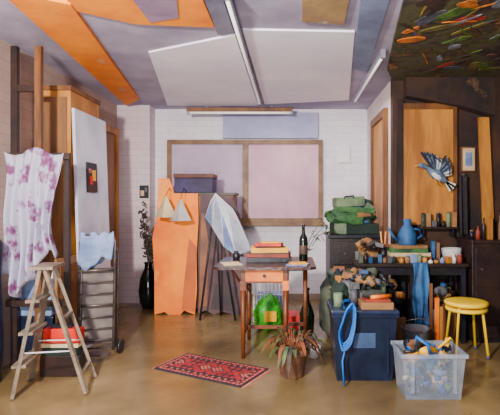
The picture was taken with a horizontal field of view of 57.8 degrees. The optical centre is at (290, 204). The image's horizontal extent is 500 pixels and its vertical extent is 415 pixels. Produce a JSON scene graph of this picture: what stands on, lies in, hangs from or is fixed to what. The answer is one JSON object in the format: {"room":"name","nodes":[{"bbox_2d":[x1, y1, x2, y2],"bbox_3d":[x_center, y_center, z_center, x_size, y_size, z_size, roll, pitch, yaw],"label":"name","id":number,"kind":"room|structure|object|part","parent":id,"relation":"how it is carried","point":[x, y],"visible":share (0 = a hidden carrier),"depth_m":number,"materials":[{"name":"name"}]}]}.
{"room":"art studio","nodes":[
{"label":"art studio","id":0,"kind":"room"},
{"bbox_2d":[0,38,116,367],"bbox_3d":[-2.350,-0.010,2.800,0.100,2.620,6.800,0,0,0],"label":"wall","id":1,"kind":"structure","parent":0,"point":[107,109],"depth_m":3.83,"materials":[{"name":"brick"}]},
{"bbox_2d":[106,124,118,266],"bbox_3d":[-2.236,0.160,5.465,0.128,2.280,0.770,0,0,0],"label":"door","id":2,"kind":"structure","parent":1,"relation":"in","point":[112,134],"depth_m":5.74,"materials":[{"name":"beige wood"}]},
{"bbox_2d":[117,105,154,302],"bbox_3d":[-2.085,-0.010,6.075,0.430,2.620,0.250,0,0,0],"label":"wall","id":3,"kind":"structure","parent":0,"point":[135,123],"depth_m":5.95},
{"bbox_2d":[139,185,148,197],"bbox_3d":[-1.940,-0.175,5.944,0.120,0.170,0.013,0,0,0],"label":"poster","id":4,"kind":"object","parent":3,"relation":"attached to","point":[143,189],"depth_m":5.94,"materials":[{"name":"black paper"}]},
{"bbox_2d":[0,0,402,108],"bbox_3d":[-0.125,-1.370,2.850,4.550,0.100,6.900,0,0,0],"label":"ceiling","id":5,"kind":"structure","parent":0,"point":[129,45],"depth_m":3.61,"materials":[{"name":"paint"}]},
{"bbox_2d":[9,0,138,105],"bbox_3d":[-1.770,-1.305,4.297,0.362,0.030,3.173,0,0,-7],"label":"trim","id":6,"kind":"structure","parent":5,"relation":"attached to","point":[58,19],"depth_m":3.49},
{"bbox_2d":[67,0,214,27],"bbox_3d":[-1.000,-1.310,2.950,0.880,0.020,0.700,0,0,0],"label":"trim","id":7,"kind":"structure","parent":5,"relation":"attached to","point":[191,13],"depth_m":3.04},
{"bbox_2d":[133,0,177,22],"bbox_3d":[-0.850,-1.308,2.950,0.300,0.025,0.500,0,0,0],"label":"trim","id":8,"kind":"structure","parent":5,"relation":"attached to","point":[153,10],"depth_m":2.98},
{"bbox_2d":[149,33,257,105],"bbox_3d":[-1.025,-1.312,4.690,1.190,0.015,2.460,0,0,0],"label":"ceiling panel","id":9,"kind":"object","parent":5,"relation":"attached to","point":[212,71],"depth_m":4.47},
{"bbox_2d":[205,0,233,34],"bbox_3d":[-0.495,-1.310,3.020,0.130,0.020,0.840,0,0,0],"label":"trim","id":10,"kind":"structure","parent":5,"relation":"attached to","point":[218,11],"depth_m":3.10,"materials":[{"name":"paint"}]},
{"bbox_2d":[186,104,292,114],"bbox_3d":[-0.670,-1.252,5.880,1.380,0.135,0.060,0,0,0],"label":"wall light","id":11,"kind":"object","parent":5,"relation":"attached to","point":[190,110],"visible":0.97,"depth_m":5.85,"materials":[{"name":"brown wood"}]},
{"bbox_2d":[224,0,260,104],"bbox_3d":[-0.392,-1.282,4.150,0.044,0.075,2.900,0,0,0],"label":"fluorescent ceiling light","id":12,"kind":"object","parent":5,"relation":"attached to","point":[229,3],"visible":1,"depth_m":3.51,"materials":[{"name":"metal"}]},
{"bbox_2d":[243,28,354,103],"bbox_3d":[0.180,-1.312,4.600,1.080,0.015,2.480,0,0,0],"label":"ceiling panel","id":13,"kind":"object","parent":5,"relation":"attached to","point":[290,65],"depth_m":4.12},
{"bbox_2d":[302,0,348,24],"bbox_3d":[0.220,-1.310,2.875,0.320,0.020,0.750,0,0,0],"label":"trim","id":14,"kind":"structure","parent":5,"relation":"attached to","point":[313,11],"depth_m":3.02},
{"bbox_2d":[353,49,385,102],"bbox_3d":[0.780,-1.282,4.650,0.044,0.075,1.700,0,0,0],"label":"fluorescent ceiling light","id":15,"kind":"object","parent":5,"relation":"attached to","point":[381,55],"visible":1,"depth_m":4.34,"materials":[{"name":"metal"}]},
{"bbox_2d":[354,0,389,71],"bbox_3d":[0.605,-1.310,3.446,0.199,0.020,1.926,0,0,6],"label":"ceiling panel","id":16,"kind":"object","parent":5,"relation":"attached to","point":[371,12],"depth_m":3.33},
{"bbox_2d":[0,300,499,414],"bbox_3d":[-0.125,1.350,2.850,4.550,0.100,6.900,0,0,0],"label":"floor","id":17,"kind":"structure","parent":0,"point":[126,382],"depth_m":3.26,"materials":[{"name":"concrete"}]},
{"bbox_2d":[0,239,2,381],"bbox_3d":[-2.180,0.775,3.300,0.120,1.050,0.120,0,0,0],"label":"fabric","id":18,"kind":"object","parent":17,"relation":"on","point":[1,242],"visible":1,"depth_m":3.30,"materials":[{"name":"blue fabric"}]},
{"bbox_2d":[20,270,54,355],"bbox_3d":[-2.090,0.925,3.780,0.340,0.750,0.300,0,0,0],"label":"storage boxes","id":19,"kind":"object","parent":17,"relation":"on","point":[27,290],"visible":0.21,"depth_m":3.64,"materials":[{"name":"blue plastic"}]},
{"bbox_2d":[5,46,70,368],"bbox_3d":[-1.990,0.020,3.565,0.500,2.560,0.070,0,0,0],"label":"easel","id":20,"kind":"object","parent":17,"relation":"on","point":[14,303],"visible":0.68,"depth_m":3.56,"materials":[{"name":"brown wood"}]},
{"bbox_2d":[2,147,63,297],"bbox_3d":[-2.015,0.139,3.469,0.473,1.178,0.133,0,0,0],"label":"floral cloth","id":21,"kind":"object","parent":20,"relation":"hanging from","point":[32,176],"visible":0.99,"depth_m":3.48,"materials":[{"name":"fabric"}]},
{"bbox_2d":[10,262,96,398],"bbox_3d":[-1.670,0.855,3.213,0.506,0.872,0.396,0,0,-11],"label":"step ladder","id":22,"kind":"object","parent":17,"relation":"on","point":[30,359],"visible":1,"depth_m":3.09,"materials":[{"name":"brown wood"}]},
{"bbox_2d":[60,289,62,312],"bbox_3d":[-1.845,0.990,3.695,0.040,0.620,0.130,0,0,0],"label":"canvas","id":23,"kind":"object","parent":17,"relation":"on","point":[61,293],"visible":0.07,"depth_m":3.63},
{"bbox_2d":[40,323,84,376],"bbox_3d":[-1.750,1.107,3.450,0.300,0.385,0.100,0,0,0],"label":"stack","id":24,"kind":"object","parent":17,"relation":"on","point":[56,364],"visible":0.73,"depth_m":3.40,"materials":[{"name":"brown wood"}]},
{"bbox_2d":[54,255,76,325],"bbox_3d":[-1.893,0.870,3.800,0.043,0.860,0.320,0,0,0],"label":"canvas","id":25,"kind":"object","parent":17,"relation":"on","point":[73,257],"visible":0.25,"depth_m":3.86,"materials":[{"name":"wood"}]},
{"bbox_2d":[43,85,100,292],"bbox_3d":[-2.120,0.120,4.298,0.340,2.360,0.625,0,0,0],"label":"wardrobe","id":26,"kind":"object","parent":17,"relation":"on","point":[59,101],"visible":0.38,"depth_m":3.99,"materials":[{"name":"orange wood"}]},
{"bbox_2d":[72,108,110,350],"bbox_3d":[-1.895,0.220,4.325,0.100,2.160,0.670,0,0,0],"label":"whiteboard","id":27,"kind":"object","parent":17,"relation":"on","point":[89,132],"visible":0.64,"depth_m":4.24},
{"bbox_2d":[86,162,97,192],"bbox_3d":[-1.890,-0.260,4.275,0.024,0.280,0.210,0,0,0],"label":"framed print","id":28,"kind":"object","parent":27,"relation":"attached to","point":[91,168],"visible":1,"depth_m":4.25,"materials":[{"name":"multicoloured paper"}]},
{"bbox_2d":[77,234,123,356],"bbox_3d":[-1.660,0.774,3.873,0.344,1.051,0.306,0,0,0],"label":"trolley","id":29,"kind":"object","parent":17,"relation":"on","point":[99,296],"visible":0.83,"depth_m":3.90,"materials":[{"name":"metal"}]},
{"bbox_2d":[77,231,116,270],"bbox_3d":[-1.672,0.394,3.890,0.316,0.336,0.105,0,0,-22],"label":"cloth","id":30,"kind":"object","parent":29,"relation":"on","point":[93,247],"visible":0.98,"depth_m":3.85,"materials":[{"name":"fabric"}]},
{"bbox_2d":[138,201,153,308],"bbox_3d":[-1.805,0.623,5.679,0.351,1.354,0.245,0,0,24],"label":"vase","id":31,"kind":"object","parent":17,"relation":"on","point":[146,284],"visible":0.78,"depth_m":5.61,"materials":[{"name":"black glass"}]},
{"bbox_2d":[152,178,198,314],"bbox_3d":[-1.385,0.490,5.391,0.550,1.620,0.106,0,0,0],"label":"board","id":32,"kind":"object","parent":17,"relation":"on","point":[174,242],"visible":0.98,"depth_m":5.38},
{"bbox_2d":[155,188,190,220],"bbox_3d":[-1.355,-0.012,5.252,0.420,0.384,0.414,0,0,0],"label":"lampshade","id":33,"kind":"object","parent":32,"relation":"hanging from","point":[180,213],"visible":1,"depth_m":5.13,"materials":[{"name":"white fabric"}]},
{"bbox_2d":[183,193,238,311],"bbox_3d":[-1.140,0.575,5.665,0.920,1.450,0.430,0,0,0],"label":"storage cabinet","id":34,"kind":"object","parent":17,"relation":"on","point":[233,195],"visible":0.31,"depth_m":5.46,"materials":[{"name":"brown wood"}]},
{"bbox_2d":[173,174,217,192],"bbox_3d":[-1.185,-0.266,5.615,0.490,0.228,0.310,0,0,0],"label":"storage box","id":35,"kind":"object","parent":34,"relation":"on","point":[192,183],"visible":1,"depth_m":5.47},
{"bbox_2d":[153,353,269,387],"bbox_3d":[-0.630,1.296,3.560,0.860,0.009,0.400,0,0,27],"label":"oriental rug","id":36,"kind":"object","parent":17,"relation":"on","point":[230,373],"visible":1,"depth_m":3.53,"materials":[{"name":"red fabric"}]},
{"bbox_2d":[198,193,243,314],"bbox_3d":[-0.830,0.580,5.386,0.540,1.440,0.096,0,0,0],"label":"board","id":37,"kind":"object","parent":17,"relation":"on","point":[211,294],"visible":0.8,"depth_m":5.37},
{"bbox_2d":[199,193,250,320],"bbox_3d":[-0.717,0.579,5.101,0.572,1.423,0.310,0,0,16],"label":"tripod","id":38,"kind":"object","parent":17,"relation":"on","point":[222,218],"visible":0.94,"depth_m":5.03,"materials":[{"name":"white fabric"}]},
{"bbox_2d":[213,257,315,358],"bbox_3d":[-0.220,0.906,4.080,0.860,0.787,0.760,0,0,0],"label":"table","id":39,"kind":"object","parent":17,"relation":"on","point":[251,273],"visible":0.88,"depth_m":3.80,"materials":[{"name":"brown wood"}]},
{"bbox_2d":[220,261,242,265],"bbox_3d":[-0.520,0.510,3.920,0.160,0.004,0.220,0,0,-17],"label":"paper sheets","id":40,"kind":"object","parent":39,"relation":"on","point":[237,262],"visible":1,"depth_m":3.91,"materials":[{"name":"beige paper"}]},
{"bbox_2d":[233,251,239,258],"bbox_3d":[-0.520,0.474,4.280,0.070,0.075,0.070,0,0,0],"label":"jar","id":41,"kind":"object","parent":39,"relation":"on","point":[236,255],"visible":1,"depth_m":4.25,"materials":[{"name":"black paint"}]},
{"bbox_2d":[246,241,291,262],"bbox_3d":[-0.200,0.424,4.140,0.414,0.175,0.319,0,0,0],"label":"books","id":42,"kind":"object","parent":39,"relation":"on","point":[262,251],"visible":0.98,"depth_m":4.00,"materials":[{"name":"red paper"}]},
{"bbox_2d":[286,261,309,265],"bbox_3d":[0.060,0.502,3.860,0.180,0.020,0.160,0,0,11],"label":"sketchbook","id":43,"kind":"object","parent":39,"relation":"on","point":[303,263],"visible":1,"depth_m":3.81,"materials":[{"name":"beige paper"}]},
{"bbox_2d":[299,224,307,260],"bbox_3d":[0.115,0.346,4.160,0.082,0.332,0.082,0,0,0],"label":"wine bottle","id":44,"kind":"object","parent":39,"relation":"on","point":[303,241],"visible":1,"depth_m":4.13,"materials":[{"name":"black glass"}]},
{"bbox_2d":[253,293,282,330],"bbox_3d":[-0.241,1.103,4.708,0.316,0.395,0.268,0,0,0],"label":"shopping bag","id":45,"kind":"object","parent":17,"relation":"on","point":[267,311],"visible":0.84,"depth_m":4.64,"materials":[{"name":"plastic"}]},
{"bbox_2d":[253,283,282,321],"bbox_3d":[-0.235,1.072,5.125,0.378,0.456,0.260,0,0,0],"label":"wire basket","id":46,"kind":"object","parent":17,"relation":"on","point":[279,295],"visible":0.2,"depth_m":5.03,"materials":[{"name":"white paint"}]},
{"bbox_2d":[288,311,298,331],"bbox_3d":[0.025,1.220,4.735,0.120,0.160,0.240,0,0,0],"label":"shoe box","id":47,"kind":"object","parent":17,"relation":"on","point":[293,316],"visible":0.62,"depth_m":4.62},
{"bbox_2d":[260,325,327,378],"bbox_3d":[0.027,1.129,3.443,0.506,0.343,0.511,0,0,0],"label":"potted plant","id":48,"kind":"object","parent":17,"relation":"on","point":[292,356],"visible":1,"depth_m":3.35,"materials":[{"name":"green plant"}]},
{"bbox_2d":[299,287,313,335],"bbox_3d":[0.160,1.065,4.520,0.150,0.470,0.150,0,0,0],"label":"bottle","id":49,"kind":"object","parent":17,"relation":"on","point":[310,314],"visible":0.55,"depth_m":4.47,"materials":[{"name":"black glass"}]},
{"bbox_2d":[307,344,320,358],"bbox_3d":[0.190,1.255,3.860,0.140,0.090,0.140,0,0,0],"label":"plastic tub","id":50,"kind":"object","parent":17,"relation":"on","point":[313,354],"visible":0.41,"depth_m":3.81,"materials":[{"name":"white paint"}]},
{"bbox_2d":[319,268,332,337],"bbox_3d":[0.426,0.958,4.416,0.299,0.684,0.347,0,0,0],"label":"sack","id":51,"kind":"object","parent":17,"relation":"on","point":[324,317],"visible":0.4,"depth_m":4.34,"materials":[{"name":"fabric"}]},
{"bbox_2d":[324,231,380,278],"bbox_3d":[0.688,0.810,5.140,0.575,0.980,0.660,0,0,0],"label":"sideboard","id":52,"kind":"object","parent":17,"relation":"on","point":[340,248],"visible":0.25,"depth_m":4.83,"materials":[{"name":"brown wood"}]},
{"bbox_2d":[297,218,338,256],"bbox_3d":[0.294,0.354,4.769,0.455,0.433,0.116,0,0,0],"label":"trailing ivy","id":53,"kind":"object","parent":52,"relation":"on","point":[326,226],"visible":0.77,"depth_m":4.77,"materials":[{"name":"green plant"}]},
{"bbox_2d":[324,195,378,233],"bbox_3d":[0.668,0.106,5.039,0.583,0.428,0.412,0,0,0],"label":"bundles","id":54,"kind":"object","parent":52,"relation":"on","point":[350,214],"visible":0.98,"depth_m":4.88,"materials":[{"name":"fabric"}]},
{"bbox_2d":[329,266,377,350],"bbox_3d":[0.571,0.924,4.000,0.468,0.752,0.300,0,0,0],"label":"crate","id":55,"kind":"object","parent":17,"relation":"on","point":[338,271],"visible":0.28,"depth_m":4.01,"materials":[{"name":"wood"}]},
{"bbox_2d":[327,299,399,380],"bbox_3d":[0.545,1.038,3.500,0.500,0.525,0.430,0,0,0],"label":"storage bin","id":56,"kind":"object","parent":17,"relation":"on","point":[370,356],"visible":0.71,"depth_m":3.31,"materials":[{"name":"plastic"}]},
{"bbox_2d":[338,298,357,385],"bbox_3d":[0.447,0.989,3.303,0.126,0.600,0.245,0,0,44],"label":"coil","id":57,"kind":"object","parent":56,"relation":"hanging from","point":[346,345],"visible":1,"depth_m":3.24,"materials":[{"name":"rubber"}]},
{"bbox_2d":[330,271,393,309],"bbox_3d":[0.536,0.651,3.503,0.458,0.246,0.366,0,0,0],"label":"supplies","id":58,"kind":"object","parent":56,"relation":"on","point":[366,291],"visible":0.96,"depth_m":3.46,"materials":[{"name":"cardboard"}]},
{"bbox_2d":[351,259,468,343],"bbox_3d":[1.140,0.917,4.384,1.040,0.765,0.471,0,0,0],"label":"desk","id":59,"kind":"object","parent":17,"relation":"on","point":[450,269],"depth_m":4.22,"materials":[{"name":"brown wood"}]},
{"bbox_2d":[355,231,461,262],"bbox_3d":[1.122,0.403,4.388,0.986,0.291,0.346,0,0,0],"label":"clutter","id":60,"kind":"object","parent":59,"relation":"on","point":[368,251],"visible":1,"depth_m":4.28,"materials":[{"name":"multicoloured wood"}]},
{"bbox_2d":[387,244,431,261],"bbox_3d":[1.150,0.470,4.460,0.420,0.155,0.253,0,0,0],"label":"boxes","id":61,"kind":"object","parent":59,"relation":"on","point":[396,250],"visible":0.77,"depth_m":4.35,"materials":[{"name":"brown cardboard"}]},
{"bbox_2d":[387,219,421,244],"bbox_3d":[1.129,0.265,4.460,0.316,0.255,0.179,0,0,25],"label":"watering can","id":62,"kind":"object","parent":61,"relation":"on","point":[407,235],"visible":1,"depth_m":4.39,"materials":[{"name":"metal"}]},
{"bbox_3d":[1.205,0.887,4.169,0.162,0.705,0.041,0,0,0],"label":"blue work apron","id":63,"kind":"part","parent":59,"relation":"part of","materials":[{"name":"blue fabric"}]},
{"bbox_2d":[446,250,456,256],"bbox_3d":[1.560,0.483,4.380,0.190,0.130,0.190,0,0,0],"label":"glass bowl","id":64,"kind":"object","parent":59,"relation":"on","point":[449,253],"visible":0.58,"depth_m":4.35,"materials":[{"name":"white glass"}]},
{"bbox_2d":[401,318,429,349],"bbox_3d":[1.070,1.123,3.860,0.240,0.354,0.240,0,0,0],"label":"paint bucket","id":65,"kind":"object","parent":17,"relation":"on","point":[409,331],"visible":0.57,"depth_m":3.80,"materials":[{"name":"metal"}]},
{"bbox_2d":[386,278,456,341],"bbox_3d":[1.140,1.005,4.382,0.880,0.590,0.316,0,0,0],"label":"clutter","id":66,"kind":"object","parent":17,"relation":"on","point":[442,292],"visible":0.41,"depth_m":4.30,"materials":[{"name":"cardboard"}]},
{"bbox_2d":[398,335,459,398],"bbox_3d":[0.950,1.085,3.120,0.444,0.431,0.343,0,0,0],"label":"clutter","id":67,"kind":"object","parent":17,"relation":"on","point":[431,371],"visible":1,"depth_m":3.06,"materials":[{"name":"clear plastic"}]},
{"bbox_2d":[429,283,442,346],"bbox_3d":[1.291,1.000,4.000,0.108,0.600,0.060,0,0,0],"label":"timber offcut","id":68,"kind":"object","parent":17,"relation":"on","point":[438,309],"visible":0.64,"depth_m":3.98,"materials":[{"name":"orange wood"}]},
{"bbox_2d":[444,297,489,359],"bbox_3d":[1.530,1.067,3.930,0.370,0.465,0.370,0,0,0],"label":"stool","id":69,"kind":"object","parent":17,"relation":"on","point":[463,305],"visible":0.94,"depth_m":3.82,"materials":[{"name":"paint"}]},
{"bbox_2d":[455,237,499,342],"bbox_3d":[1.865,0.815,4.410,0.350,0.970,0.440,0,0,0],"label":"base cabinet","id":70,"kind":"object","parent":17,"relation":"on","point":[482,257],"visible":0.84,"depth_m":4.21,"materials":[{"name":"brown wood"}]},
{"bbox_2d":[469,218,499,239],"bbox_3d":[1.870,0.213,4.320,0.292,0.235,0.106,0,0,0],"label":"jumble","id":71,"kind":"object","parent":70,"relation":"on","point":[487,231],"visible":0.98,"depth_m":4.29,"materials":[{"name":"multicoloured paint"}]},
{"bbox_2d":[477,117,494,237],"bbox_3d":[1.975,-0.285,4.558,0.110,1.230,0.155,0,0,0],"label":"plank","id":72,"kind":"object","parent":70,"relation":"on","point":[483,122],"visible":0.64,"depth_m":4.55,"materials":[{"name":"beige wood"}]},
{"bbox_2d":[155,109,366,293],"bbox_3d":[-0.625,-0.010,6.250,3.550,2.620,0.100,0,0,0],"label":"wall","id":73,"kind":"structure","parent":0,"point":[337,128],"depth_m":6.20,"materials":[{"name":"white brick"}]},
{"bbox_2d":[167,140,323,225],"bbox_3d":[-0.630,-0.305,6.150,2.160,1.170,0.100,0,0,0],"label":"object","id":74,"kind":"structure","parent":73,"relation":"in","point":[277,182],"depth_m":6.17,"materials":[{"name":"brown wood"}]},
{"bbox_2d":[223,113,317,138],"bbox_3d":[-0.280,-1.085,6.165,1.300,0.350,0.070,0,0,0],"label":"wall panel","id":75,"kind":"object","parent":73,"relation":"attached to","point":[297,125],"visible":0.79,"depth_m":6.13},
{"bbox_2d":[246,294,319,299],"bbox_3d":[-0.410,1.260,6.190,2.920,0.080,0.020,0,0,0],"label":"baseboard","id":76,"kind":"structure","parent":73,"relation":"attached to","point":[291,296],"depth_m":6.18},
{"bbox_2d":[338,147,349,162],"bbox_3d":[0.730,-0.690,6.179,0.160,0.220,0.042,0,0,0],"label":"box","id":77,"kind":"object","parent":73,"relation":"attached to","point":[343,152],"visible":1,"depth_m":6.16,"materials":[{"name":"white paint"}]},
{"bbox_2d":[367,81,389,293],"bbox_3d":[1.100,-0.010,5.475,0.100,2.620,1.450,0,0,0],"label":"wall","id":78,"kind":"structure","parent":0,"point":[382,101],"depth_m":5.22,"materials":[{"name":"brick"}]},
{"bbox_2d":[370,108,387,280],"bbox_3d":[1.025,0.125,5.260,0.050,2.350,0.820,0,0,0],"label":"door","id":79,"kind":"structure","parent":78,"relation":"in","point":[378,124],"depth_m":5.15,"materials":[{"name":"brown wood"}]},
{"bbox_2d":[390,79,483,323],"bbox_3d":[1.600,-0.010,4.700,1.100,2.620,0.100,0,0,0],"label":"wall","id":80,"kind":"structure","parent":0,"point":[467,122],"depth_m":4.65,"materials":[{"name":"brown wood"}]},
{"bbox_2d":[397,99,456,243],"bbox_3d":[1.395,-0.270,4.622,0.610,1.620,0.045,0,0,0],"label":"plywood panel","id":81,"kind":"object","parent":80,"relation":"attached to","point":[423,127],"visible":0.71,"depth_m":4.61,"materials":[{"name":"beige wood"}]},
{"bbox_2d":[415,151,455,190],"bbox_3d":[1.447,-0.336,4.539,0.422,0.397,0.135,0,0,-8],"label":"bird","id":82,"kind":"object","parent":81,"relation":"attached to","point":[439,169],"visible":1,"depth_m":4.50},
{"bbox_2d":[418,212,458,236],"bbox_3d":[1.490,0.194,4.572,0.380,0.252,0.145,0,0,0],"label":"shelf","id":83,"kind":"object","parent":80,"relation":"attached to","point":[451,217],"visible":0.99,"depth_m":4.53,"materials":[{"name":"brown wood"}]},
{"bbox_2d":[403,77,494,117],"bbox_3d":[1.605,-1.093,4.585,0.890,0.385,0.130,0,0,0],"label":"trim","id":84,"kind":"structure","parent":80,"relation":"attached to","point":[476,95],"depth_m":4.52,"materials":[{"name":"brown wood"}]},
{"bbox_2d":[459,173,467,234],"bbox_3d":[1.750,-0.012,4.593,0.084,0.624,0.119,0,0,0],"label":"coat","id":85,"kind":"object","parent":80,"relation":"hanging from","point":[463,189],"visible":1,"depth_m":4.56,"materials":[{"name":"fabric"}]},
{"bbox_2d":[460,147,475,171],"bbox_3d":[1.825,-0.470,4.633,0.150,0.260,0.033,0,0,0],"label":"framed picture","id":86,"kind":"object","parent":80,"relation":"attached to","point":[467,154],"visible":1,"depth_m":4.62,"materials":[{"name":"beige paper"}]},
{"bbox_2d":[489,74,499,237],"bbox_3d":[2.100,-0.010,2.025,0.100,2.620,5.250,0,0,0],"label":"wall","id":87,"kind":"structure","parent":0,"point":[494,121],"depth_m":4.49,"materials":[{"name":"brown wood"}]},
{"bbox_2d":[387,0,499,80],"bbox_3d":[1.345,-1.302,3.475,1.410,0.035,2.350,0,0,0],"label":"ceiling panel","id":88,"kind":"structure","parent":87,"relation":"attached to","point":[405,59],"depth_m":3.65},
{"bbox_2d":[397,0,499,73],"bbox_3d":[1.426,-1.283,3.481,1.182,0.010,1.728,0,0,13],"label":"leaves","id":89,"kind":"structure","parent":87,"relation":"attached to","point":[469,5],"depth_m":3.19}
]}

